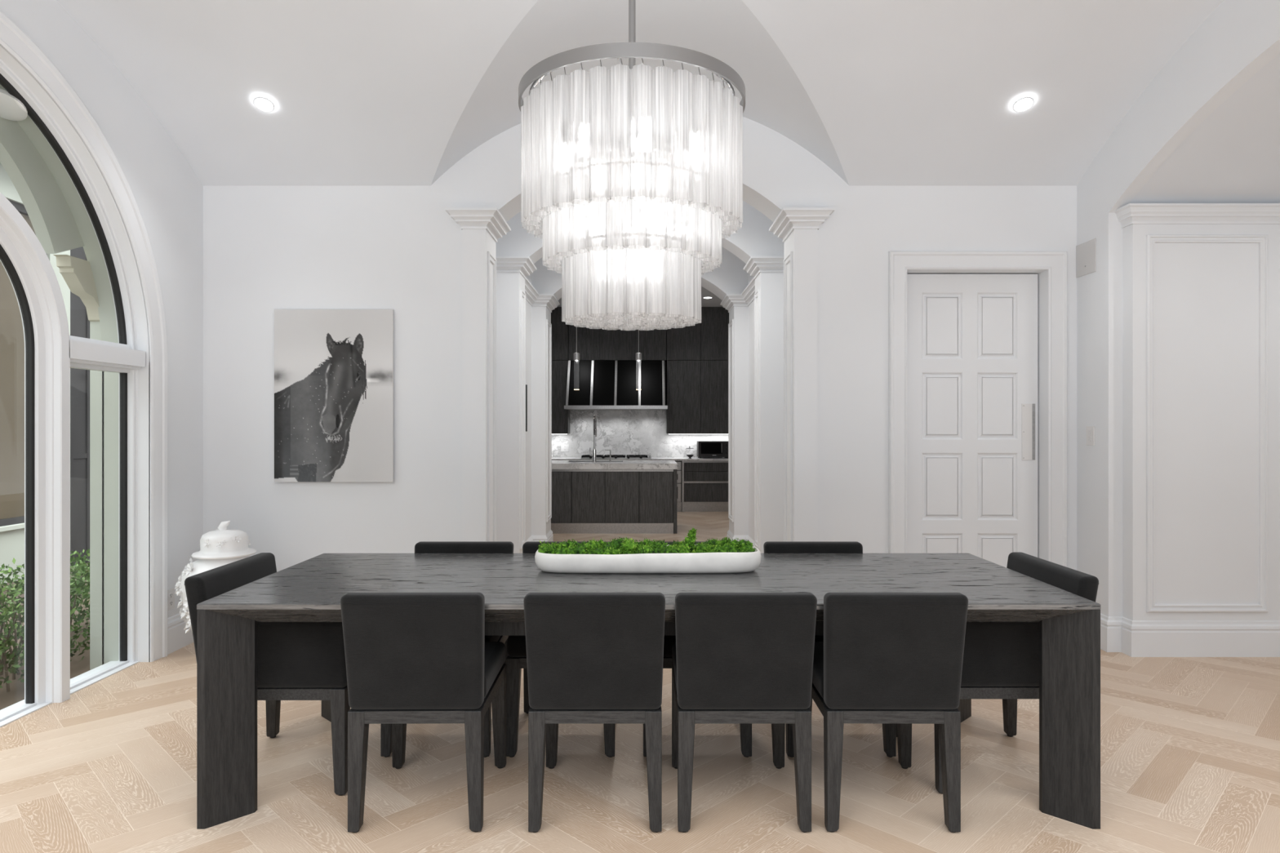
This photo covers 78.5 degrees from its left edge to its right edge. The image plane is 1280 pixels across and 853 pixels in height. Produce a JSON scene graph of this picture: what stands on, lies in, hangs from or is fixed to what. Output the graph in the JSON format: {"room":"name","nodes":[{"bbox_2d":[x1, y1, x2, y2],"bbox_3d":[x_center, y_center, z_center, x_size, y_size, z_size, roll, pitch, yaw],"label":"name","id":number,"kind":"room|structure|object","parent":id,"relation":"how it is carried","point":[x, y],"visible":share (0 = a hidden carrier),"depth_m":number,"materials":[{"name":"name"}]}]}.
{"room":"dining room","nodes":[
{"label":"dining room","id":0,"kind":"room"},
{"bbox_2d":[0,0,203,617],"bbox_3d":[-2.940,-0.417,2.880,0.220,3.550,4.390,0,0,0],"label":"wall","id":1,"kind":"structure","parent":0,"point":[168,193],"depth_m":4.72,"materials":[{"name":"white paint"}]},
{"bbox_2d":[0,88,27,120],"bbox_3d":[-3.045,-1.550,3.748,0.190,0.124,0.178,0,0,0],"label":"lamp","id":2,"kind":"object","parent":1,"relation":"attached to","point":[12,108],"visible":0.95,"depth_m":3.74,"materials":[{"name":"white ceramic"}]},
{"bbox_2d":[0,116,84,253],"bbox_3d":[-3.125,-1.545,3.170,0.070,1.265,3.043,0,0,0],"label":"trim","id":3,"kind":"structure","parent":1,"relation":"attached to","point":[52,220],"depth_m":4.04,"materials":[{"name":"green paint"}]},
{"bbox_2d":[0,84,118,664],"bbox_3d":[-3.050,-0.325,3.170,0.100,3.485,3.390,0,0,0],"label":"trim outside reveal","id":4,"kind":"structure","parent":1,"relation":"attached to","point":[107,316],"depth_m":4.51,"materials":[{"name":"green paint"}]},
{"bbox_2d":[53,254,99,321],"bbox_3d":[-3.130,-0.762,3.170,0.080,0.329,2.720,0,0,0],"label":"trim","id":5,"kind":"structure","parent":1,"relation":"attached to","point":[77,273],"depth_m":4.35,"materials":[{"name":"beige stone"}]},
{"bbox_2d":[0,9,167,727],"bbox_3d":[-2.923,-0.224,3.170,0.254,3.263,2.966,0,0,0],"label":"window","id":6,"kind":"structure","parent":1,"relation":"in","point":[139,357],"depth_m":3.91,"materials":[{"name":"white wood"}]},
{"bbox_2d":[167,587,174,610],"bbox_3d":[-2.825,1.040,4.715,0.009,0.124,0.080,0,0,0],"label":"power outlet","id":7,"kind":"object","parent":1,"relation":"attached to","point":[171,593],"visible":0.88,"depth_m":4.71,"materials":[{"name":"white plastic"}]},
{"bbox_2d":[525,273,532,540],"bbox_3d":[-1.299,-0.317,6.837,0.322,3.350,2.941,0,0,6],"label":"wall","id":8,"kind":"structure","parent":0,"point":[528,307],"depth_m":8.05,"materials":[{"name":"white paint"}]},
{"bbox_2d":[496,256,536,553],"bbox_3d":[-1.147,-0.014,6.620,0.483,2.744,0.498,0,0,0],"label":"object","id":9,"kind":"structure","parent":8,"relation":"attached to","point":[512,272],"depth_m":6.46,"materials":[{"name":"white paint"}]},
{"bbox_2d":[525,384,527,431],"bbox_3d":[-1.115,-0.177,7.530,0.060,0.450,0.018,0,0,0],"label":"handle","id":10,"kind":"object","parent":8,"relation":"attached to","point":[526,384],"visible":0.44,"depth_m":7.52,"materials":[{"name":"black plastic"}]},
{"bbox_2d":[524,278,538,542],"bbox_3d":[-1.218,-0.014,7.535,0.323,2.744,1.648,0,0,0],"label":"trim","id":11,"kind":"structure","parent":8,"relation":"attached to","point":[531,294],"depth_m":7.89,"materials":[{"name":"white paint"}]},
{"bbox_2d":[531,293,559,541],"bbox_3d":[-1.070,-0.014,8.515,0.328,2.744,0.648,0,0,0],"label":"trim","id":12,"kind":"structure","parent":8,"relation":"attached to","point":[542,308],"depth_m":8.28,"materials":[{"name":"white paint"}]},
{"bbox_2d":[0,511,1279,852],"bbox_3d":[1.135,1.398,5.755,8.130,0.080,14.710,0,0,0],"label":"floor","id":13,"kind":"structure","parent":0,"point":[1190,746],"depth_m":2.96,"materials":[{"name":"beige wood"}]},
{"bbox_2d":[174,520,256,633],"bbox_3d":[-2.451,0.957,4.595,0.478,0.803,0.469,0,0,0],"label":"ginger jar","id":14,"kind":"object","parent":13,"relation":"on","point":[222,546],"visible":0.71,"depth_m":4.49,"materials":[{"name":"white ceramic"}]},
{"bbox_2d":[174,576,181,589],"bbox_3d":[-2.631,0.890,4.469,0.038,0.072,0.071,0,0,-29],"label":"flower","id":15,"kind":"object","parent":14,"relation":"on","point":[178,584],"depth_m":4.46,"materials":[{"name":"white ceramic"}]},
{"bbox_2d":[176,585,182,595],"bbox_3d":[-2.609,0.927,4.431,0.040,0.061,0.042,0,0,0],"label":"flower","id":16,"kind":"object","parent":14,"relation":"on","point":[179,588],"depth_m":4.44,"materials":[{"name":"white ceramic"}]},
{"bbox_2d":[180,607,187,618],"bbox_3d":[-2.585,1.058,4.444,0.061,0.067,0.056,0,0,0],"label":"flower","id":17,"kind":"object","parent":14,"relation":"on","point":[183,615],"depth_m":4.45,"materials":[{"name":"white ceramic"}]},
{"bbox_2d":[182,596,188,608],"bbox_3d":[-2.527,0.979,4.390,0.066,0.072,0.036,0,0,0],"label":"flower","id":18,"kind":"object","parent":14,"relation":"on","point":[185,603],"depth_m":4.40,"materials":[{"name":"white ceramic"}]},
{"bbox_2d":[185,623,191,633],"bbox_3d":[-2.573,1.140,4.472,0.039,0.081,0.082,0,0,-27],"label":"flower","id":19,"kind":"object","parent":14,"relation":"on","point":[187,624],"depth_m":4.47,"materials":[{"name":"white ceramic"}]},
{"bbox_2d":[185,567,191,575],"bbox_3d":[-2.549,0.820,4.435,0.055,0.046,0.027,0,0,44],"label":"flower","id":20,"kind":"object","parent":14,"relation":"on","point":[188,571],"depth_m":4.44,"materials":[{"name":"white ceramic"}]},
{"bbox_2d":[184,563,193,576],"bbox_3d":[-2.553,0.809,4.438,0.068,0.076,0.043,0,0,0],"label":"flower","id":21,"kind":"object","parent":14,"relation":"on","point":[188,571],"depth_m":4.44,"materials":[{"name":"white ceramic"}]},
{"bbox_2d":[203,538,209,546],"bbox_3d":[-2.472,0.663,4.474,0.042,0.045,0.026,0,0,0],"label":"flower","id":22,"kind":"object","parent":14,"relation":"on","point":[206,541],"depth_m":4.48,"materials":[{"name":"white ceramic"}]},
{"bbox_2d":[184,552,350,795],"bbox_3d":[-1.375,0.956,3.158,0.599,0.805,0.593,0,0,0],"label":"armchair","id":23,"kind":"object","parent":13,"relation":"on","point":[296,660],"visible":0.37,"depth_m":2.87,"materials":[{"name":"black wood"}]},
{"bbox_2d":[340,592,506,832],"bbox_3d":[-0.755,0.956,2.852,0.468,0.805,0.584,0,0,-1],"label":"dining chair","id":24,"kind":"object","parent":13,"relation":"on","point":[411,657],"visible":1,"depth_m":2.60,"materials":[{"name":"black wood"}]},
{"bbox_2d":[380,541,513,757],"bbox_3d":[-0.840,0.956,3.493,0.468,0.805,0.584,0,0,0],"label":"dining chair","id":25,"kind":"object","parent":13,"relation":"on","point":[422,547],"visible":0.25,"depth_m":3.71,"materials":[{"name":"black fabric"}]},
{"bbox_2d":[506,541,614,757],"bbox_3d":[-0.326,0.956,3.493,0.468,0.805,0.584,0,0,0],"label":"dining chair","id":26,"kind":"object","parent":13,"relation":"on","point":[516,660],"visible":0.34,"depth_m":3.21,"materials":[{"name":"grey fabric"}]},
{"bbox_2d":[523,592,665,832],"bbox_3d":[-0.150,0.956,2.852,0.468,0.805,0.584,0,0,0],"label":"dining chair","id":27,"kind":"object","parent":13,"relation":"on","point":[592,657],"visible":1,"depth_m":2.60,"materials":[{"name":"grey fabric"}]},
{"bbox_2d":[551,469,676,533],"bbox_3d":[-0.660,0.951,10.403,2.260,0.815,0.954,0,0,0],"label":"kitchen island","id":28,"kind":"object","parent":13,"relation":"on","point":[584,501],"visible":0.73,"depth_m":9.93,"materials":[{"name":"black wood"}]},
{"bbox_2d":[551,460,677,469],"bbox_3d":[-0.663,0.505,10.404,2.274,0.073,0.972,0,0,0],"label":"island countertop","id":29,"kind":"structure","parent":28,"relation":"on","point":[556,464],"depth_m":9.92,"materials":[{"name":"white stone"}]},
{"bbox_2d":[589,414,596,462],"bbox_3d":[-0.614,0.154,10.365,0.093,0.630,0.230,0,0,0],"label":"kitchen faucet","id":30,"kind":"object","parent":29,"relation":"on","point":[594,420],"visible":1,"depth_m":10.27,"materials":[{"name":"silver metal"}]},
{"bbox_2d":[568,461,623,462],"bbox_3d":[-0.595,0.568,10.540,0.748,0.192,0.358,0,0,0],"label":"sink","id":31,"kind":"object","parent":29,"relation":"in","point":[568,461],"visible":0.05,"depth_m":10.71,"materials":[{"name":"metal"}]},
{"bbox_2d":[196,553,1100,829],"bbox_3d":[0.029,0.978,3.171,3.049,0.760,1.058,0,0,0],"label":"dining table","id":32,"kind":"object","parent":13,"relation":"on","point":[312,589],"visible":0.7,"depth_m":2.75,"materials":[{"name":"black wood"}]},
{"bbox_2d":[534,544,761,573],"bbox_3d":[0.033,0.553,3.270,0.936,0.090,0.248,0,0,0],"label":"bowl","id":33,"kind":"object","parent":32,"relation":"on","point":[693,562],"visible":0.77,"depth_m":3.15,"materials":[{"name":"white ceramic"}]},
{"bbox_2d":[537,528,756,554],"bbox_3d":[0.026,0.493,3.272,0.924,0.154,0.209,0,0,1],"label":"moss","id":34,"kind":"object","parent":33,"relation":"in","point":[619,546],"visible":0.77,"depth_m":3.25,"materials":[{"name":"green plant"}]},
{"bbox_2d":[674,460,681,511],"bbox_3d":[-0.292,0.952,12.731,1.915,0.813,0.626,0,0,0],"label":"base cabinet","id":35,"kind":"object","parent":13,"relation":"on","point":[678,462],"visible":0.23,"depth_m":12.42,"materials":[{"name":"brown wood"}]},
{"bbox_2d":[551,457,728,460],"bbox_3d":[-0.200,0.529,12.732,4.400,0.027,0.624,0,0,0],"label":"countertop","id":36,"kind":"structure","parent":35,"relation":"on","point":[553,458],"depth_m":12.42,"materials":[{"name":"white stone"}]},
{"bbox_2d":[581,454,650,458],"bbox_3d":[-0.383,0.488,12.680,1.115,0.052,0.440,0,0,0],"label":"cooktop","id":37,"kind":"object","parent":36,"relation":"in","point":[584,456],"visible":0.98,"depth_m":12.51,"materials":[{"name":"metal"}]},
{"bbox_2d":[697,440,728,458],"bbox_3d":[1.200,0.378,12.812,0.510,0.275,0.376,0,0,0],"label":"toaster oven","id":38,"kind":"object","parent":36,"relation":"on","point":[704,448],"visible":0.92,"depth_m":12.65,"materials":[{"name":"black metal"}]},
{"bbox_2d":[681,460,684,511],"bbox_3d":[0.682,0.952,12.635,0.029,0.813,0.430,0,0,0],"label":"post","id":39,"kind":"object","parent":13,"relation":"on","point":[682,461],"visible":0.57,"depth_m":12.42,"materials":[{"name":"wood"}]},
{"bbox_2d":[643,541,751,757],"bbox_3d":[0.236,0.956,3.493,0.468,0.805,0.584,0,0,0],"label":"dining chair","id":40,"kind":"object","parent":13,"relation":"on","point":[745,729],"visible":0.11,"depth_m":3.21,"materials":[{"name":"grey fabric"}]},
{"bbox_2d":[684,460,728,511],"bbox_3d":[1.350,0.952,12.744,1.300,0.813,0.600,0,0,0],"label":"base cabinet","id":41,"kind":"object","parent":13,"relation":"on","point":[705,482],"visible":0.52,"depth_m":12.45,"materials":[{"name":"brown wood"}]},
{"bbox_2d":[671,592,817,832],"bbox_3d":[0.350,0.956,2.852,0.468,0.805,0.584,0,0,0],"label":"dining chair","id":42,"kind":"object","parent":13,"relation":"on","point":[737,657],"visible":1,"depth_m":2.60,"materials":[{"name":"grey fabric"}]},
{"bbox_2d":[763,541,896,757],"bbox_3d":[0.827,0.956,3.493,0.468,0.805,0.584,0,0,0],"label":"dining chair","id":43,"kind":"object","parent":13,"relation":"on","point":[889,730],"visible":0.2,"depth_m":3.71,"materials":[{"name":"black fabric"}]},
{"bbox_2d":[808,592,968,832],"bbox_3d":[0.849,0.956,2.852,0.468,0.805,0.584,0,0,1],"label":"dining chair","id":44,"kind":"object","parent":13,"relation":"on","point":[897,658],"visible":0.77,"depth_m":2.60,"materials":[{"name":"black leather"},{"name":"black wood"}]},
{"bbox_2d":[896,551,1098,793],"bbox_3d":[1.395,0.956,3.172,0.599,0.805,0.593,0,0,0],"label":"dining chair","id":45,"kind":"object","parent":13,"relation":"on","point":[1001,660],"visible":0.29,"depth_m":2.88,"materials":[{"name":"black leather"},{"name":"black wood"}]},
{"bbox_2d":[55,0,1224,186],"bbox_3d":[0.000,-1.876,2.880,5.700,0.632,4.420,0,0,0],"label":"ceiling","id":46,"kind":"structure","parent":0,"point":[362,92],"depth_m":4.27,"materials":[{"name":"white paint"}]},
{"bbox_2d":[253,96,275,111],"bbox_3d":[-2.148,-1.843,4.475,0.112,0.052,0.106,0,0,4],"label":"recessed light","id":47,"kind":"object","parent":46,"relation":"in","point":[261,103],"visible":1,"depth_m":4.47,"materials":[{"name":"white paint"}]},
{"bbox_2d":[518,0,745,330],"bbox_3d":[-0.032,-1.292,3.170,0.910,1.740,0.910,0,0,-9],"label":"chandelier","id":48,"kind":"object","parent":46,"relation":"hanging from","point":[632,175],"visible":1,"depth_m":2.86,"materials":[{"name":"clear glass"}]},
{"bbox_2d":[1012,96,1034,111],"bbox_3d":[2.190,-1.843,4.475,0.112,0.052,0.106,0,0,4],"label":"recessed light","id":49,"kind":"object","parent":46,"relation":"in","point":[1023,104],"visible":1,"depth_m":4.47,"materials":[{"name":"white paint"}]},
{"bbox_2d":[203,116,1076,572],"bbox_3d":[0.000,-0.401,5.228,6.000,3.517,0.305,0,0,0],"label":"wall","id":50,"kind":"structure","parent":0,"point":[266,249],"depth_m":5.07,"materials":[{"name":"white paint"}]},
{"bbox_2d":[167,613,193,654],"bbox_3d":[-2.000,1.253,4.865,1.660,0.210,0.420,0,0,0],"label":"baseboard","id":51,"kind":"structure","parent":50,"relation":"attached to","point":[177,638],"depth_m":4.76,"materials":[{"name":"white paint"}]},
{"bbox_2d":[274,309,393,482],"bbox_3d":[-1.974,-0.199,5.059,0.765,1.113,0.030,0,0,0],"label":"picture","id":52,"kind":"object","parent":50,"relation":"attached to","point":[334,368],"visible":1,"depth_m":5.04,"materials":[{"name":"grey paper"}]},
{"bbox_2d":[444,207,511,541],"bbox_3d":[-1.070,-0.014,5.230,0.328,2.744,0.538,0,0,0],"label":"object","id":53,"kind":"structure","parent":50,"relation":"attached to","point":[482,228],"depth_m":5.05,"materials":[{"name":"white paint"}]},
{"bbox_2d":[768,207,835,541],"bbox_3d":[1.070,-0.014,5.230,0.328,2.744,0.538,0,0,0],"label":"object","id":54,"kind":"structure","parent":50,"relation":"attached to","point":[797,228],"depth_m":5.05,"materials":[{"name":"white paint"}]},
{"bbox_2d":[888,251,1066,567],"bbox_3d":[2.183,0.113,5.154,1.146,2.490,0.222,0,0,0],"label":"door","id":55,"kind":"structure","parent":50,"relation":"in","point":[977,340],"depth_m":5.18,"materials":[{"name":"white wood"}]},
{"bbox_2d":[1115,203,1279,228],"bbox_3d":[4.107,-1.252,4.834,2.485,0.108,0.500,0,0,0],"label":"trim","id":56,"kind":"structure","parent":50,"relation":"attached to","point":[1130,214],"depth_m":4.61,"materials":[{"name":"white paint"}]},
{"bbox_2d":[496,200,783,263],"bbox_3d":[0.000,-0.317,6.620,5.500,3.350,0.280,0,0,0],"label":"wall","id":57,"kind":"structure","parent":0,"point":[754,238],"depth_m":6.48,"materials":[{"name":"white paint"}]},
{"bbox_2d":[532,246,747,300],"bbox_3d":[0.000,-0.317,8.515,5.500,3.350,0.430,0,0,0],"label":"wall","id":58,"kind":"structure","parent":0,"point":[731,277],"depth_m":8.30,"materials":[{"name":"white paint"}]},
{"bbox_2d":[557,286,722,306],"bbox_3d":[0.000,-1.982,10.945,5.500,0.080,4.430,0,0,0],"label":"ceiling","id":59,"kind":"structure","parent":0,"point":[714,301],"depth_m":12.02,"materials":[{"name":"white paint"}]},
{"bbox_2d":[573,327,579,390],"bbox_3d":[-0.843,-1.214,10.420,0.124,1.455,0.124,0,0,0],"label":"pendant light","id":60,"kind":"object","parent":59,"relation":"hanging from","point":[576,355],"visible":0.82,"depth_m":10.42,"materials":[{"name":"silver metal"}]},
{"bbox_2d":[635,329,641,390],"bbox_3d":[-0.018,-1.214,10.420,0.124,1.455,0.124,0,0,0],"label":"pendant light","id":61,"kind":"object","parent":59,"relation":"hanging from","point":[638,355],"visible":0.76,"depth_m":10.39,"materials":[{"name":"silver metal"}]},
{"bbox_2d":[747,273,754,540],"bbox_3d":[1.299,-0.317,6.837,0.322,3.350,2.941,0,0,-6],"label":"wall","id":62,"kind":"structure","parent":0,"point":[751,307],"depth_m":8.05,"materials":[{"name":"white paint"}]},
{"bbox_2d":[720,293,748,541],"bbox_3d":[1.070,-0.014,8.515,0.328,2.744,0.648,0,0,0],"label":"trim","id":63,"kind":"structure","parent":62,"relation":"attached to","point":[737,308],"depth_m":8.28,"materials":[{"name":"white paint"}]},
{"bbox_2d":[741,278,755,546],"bbox_3d":[1.218,-0.014,7.535,0.323,2.744,1.648,0,0,0],"label":"trim","id":64,"kind":"structure","parent":62,"relation":"attached to","point":[748,294],"depth_m":7.88,"materials":[{"name":"white paint"}]},
{"bbox_2d":[743,256,783,553],"bbox_3d":[1.147,-0.014,6.620,0.483,2.744,0.498,0,0,0],"label":"trim","id":65,"kind":"structure","parent":62,"relation":"attached to","point":[767,272],"depth_m":6.46,"materials":[{"name":"white paint"}]},
{"bbox_2d":[1076,0,1279,616],"bbox_3d":[2.873,-0.417,2.880,0.085,3.550,4.390,0,0,0],"label":"wall","id":66,"kind":"structure","parent":0,"point":[1239,37],"depth_m":4.73,"materials":[{"name":"white paint"}]},
{"bbox_2d":[1075,238,1096,277],"bbox_3d":[2.825,-1.066,4.966,0.009,0.208,0.214,0,0,0],"label":"air vent","id":67,"kind":"object","parent":66,"relation":"in","point":[1086,252],"visible":1,"depth_m":4.96,"materials":[{"name":"grey paint"}]},
{"bbox_2d":[1085,426,1094,445],"bbox_3d":[2.825,0.058,4.917,0.010,0.120,0.084,0,0,0],"label":"light switch","id":68,"kind":"object","parent":66,"relation":"attached to","point":[1090,430],"visible":1,"depth_m":4.91,"materials":[{"name":"white plastic"}]},
{"bbox_2d":[1122,223,1279,620],"bbox_3d":[4.107,-0.267,2.684,2.385,3.250,4.599,0,0,0],"label":"wall","id":69,"kind":"structure","parent":0,"point":[1206,295],"depth_m":4.63,"materials":[{"name":"white paint"}]},
{"bbox_2d":[1100,613,1279,657],"bbox_3d":[3.985,1.253,4.845,2.430,0.210,0.461,0,0,0],"label":"baseboard","id":70,"kind":"structure","parent":69,"relation":"attached to","point":[1133,638],"depth_m":4.61,"materials":[{"name":"white paint"}]},
{"bbox_2d":[1146,234,1267,612],"bbox_3d":[3.350,-0.018,4.625,0.710,2.228,0.018,0,0,0],"label":"trim","id":71,"kind":"structure","parent":69,"relation":"attached to","point":[1151,239],"depth_m":4.62,"materials":[{"name":"white paint"}]},
{"bbox_2d":[1130,53,1279,203],"bbox_3d":[4.056,-1.563,3.030,2.287,0.552,4.004,0,0,0],"label":"ceiling","id":72,"kind":"structure","parent":0,"point":[1233,156],"depth_m":4.32,"materials":[{"name":"white paint"}]},
{"bbox_3d":[0.000,-0.317,13.120,5.500,3.350,0.120,0,0,0],"label":"wall","id":73,"kind":"structure","parent":0,"visible":0},
{"bbox_2d":[551,409,728,457],"bbox_3d":[0.000,-0.063,13.053,5.200,1.158,0.013,0,0,0],"label":"wall","id":74,"kind":"structure","parent":73,"relation":"attached to","point":[621,432],"depth_m":13.05,"materials":[{"name":"white stone"}]},
{"bbox_2d":[551,306,568,360],"bbox_3d":[-1.732,-1.508,12.872,1.133,0.864,0.344,0,0,0],"label":"upper cabinet","id":75,"kind":"object","parent":74,"relation":"attached to","point":[560,330],"visible":0.1,"depth_m":12.70,"materials":[{"name":"brown wood"}]},
{"bbox_2d":[551,360,569,433],"bbox_3d":[-1.732,-0.478,12.872,1.133,1.187,0.344,0,0,0],"label":"upper cabinet","id":76,"kind":"object","parent":74,"relation":"attached to","point":[560,415],"visible":0.25,"depth_m":12.70,"materials":[{"name":"brown wood"}]},
{"bbox_2d":[560,444,568,451],"bbox_3d":[-1.250,0.358,13.041,0.128,0.124,0.009,0,0,0],"label":"power outlet","id":77,"kind":"object","parent":74,"relation":"attached to","point":[564,447],"visible":1,"depth_m":13.04,"materials":[{"name":"white plastic"}]},
{"bbox_2d":[564,360,667,409],"bbox_3d":[-0.378,-0.670,12.657,1.624,0.793,0.774,0,0,0],"label":"range hood","id":78,"kind":"object","parent":74,"relation":"attached to","point":[603,384],"visible":0.93,"depth_m":12.47,"materials":[{"name":"black metal"}]},
{"bbox_2d":[568,324,666,361],"bbox_3d":[-0.365,-1.508,12.877,1.588,0.864,0.334,0,0,0],"label":"upper cabinet","id":79,"kind":"object","parent":78,"relation":"on","point":[593,344],"visible":0.55,"depth_m":12.71,"materials":[{"name":"brown wood"}]},
{"bbox_2d":[664,444,672,451],"bbox_3d":[0.475,0.358,13.041,0.128,0.124,0.009,0,0,0],"label":"power outlet","id":80,"kind":"object","parent":74,"relation":"attached to","point":[668,447],"visible":1,"depth_m":13.04,"materials":[{"name":"white plastic"}]},
{"bbox_2d":[666,360,728,433],"bbox_3d":[1.367,-0.478,12.872,1.863,1.187,0.344,0,0,0],"label":"upper cabinet","id":81,"kind":"object","parent":74,"relation":"attached to","point":[697,391],"visible":0.56,"depth_m":12.70,"materials":[{"name":"brown wood"}]},
{"bbox_2d":[667,433,728,434],"bbox_3d":[1.355,0.121,12.900,1.790,0.009,0.030,0,0,0],"label":"strip light","id":82,"kind":"object","parent":81,"relation":"attached to","point":[668,433],"visible":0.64,"depth_m":12.89,"materials":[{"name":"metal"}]},
{"bbox_2d":[666,306,728,361],"bbox_3d":[1.367,-1.508,12.872,1.863,0.864,0.344,0,0,0],"label":"upper cabinet","id":83,"kind":"object","parent":74,"relation":"attached to","point":[706,340],"visible":0.27,"depth_m":12.70,"materials":[{"name":"brown wood"}]},
{"label":"outside","id":84,"kind":"structure","parent":0,"visible":0},
{"bbox_2d":[0,562,89,710],"bbox_3d":[-9.485,1.788,7.000,13.030,0.740,26.000,0,0,0],"label":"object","id":85,"kind":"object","parent":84,"point":[77,667],"depth_m":4.64,"materials":[{"name":"plant"}]},
{"bbox_2d":[0,162,70,582],"bbox_3d":[-8.095,-0.642,7.000,0.310,5.400,18.000,0,0,0],"label":"wall","id":86,"kind":"structure","parent":85,"relation":"on","point":[11,536],"depth_m":10.02,"materials":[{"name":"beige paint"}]},
{"bbox_2d":[0,199,47,526],"bbox_3d":[-8.090,-0.817,6.810,0.100,4.150,7.620,0,0,0],"label":"window","id":87,"kind":"structure","parent":86,"relation":"in","point":[11,332],"depth_m":10.10,"materials":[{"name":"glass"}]},
{"bbox_2d":[0,213,35,519],"bbox_3d":[-8.130,-0.817,6.810,0.020,4.150,7.620,0,0,0],"label":"shade","id":88,"kind":"object","parent":87,"relation":"attached to","point":[11,332],"depth_m":10.13,"materials":[{"name":"beige fabric"}]},
{"bbox_2d":[70,246,89,566],"bbox_3d":[-8.057,-0.377,11.220,0.085,4.770,0.440,0,0,0],"label":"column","id":89,"kind":"structure","parent":86,"relation":"in","point":[79,322],"depth_m":11.21,"materials":[{"name":"grey paint"}]},
{"bbox_2d":[0,548,89,692],"bbox_3d":[-3.638,1.078,4.605,0.816,0.684,3.582,0,0,0],"label":"hedge","id":90,"kind":"object","parent":85,"relation":"on","point":[7,611],"visible":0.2,"depth_m":4.60,"materials":[{"name":"green plant"}]},
{"bbox_2d":[89,321,103,670],"bbox_3d":[-3.130,0.238,3.170,0.080,2.360,3.500,0,0,0],"label":"pier","id":91,"kind":"structure","parent":85,"relation":"on","point":[96,401],"depth_m":4.51,"materials":[{"name":"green paint"}]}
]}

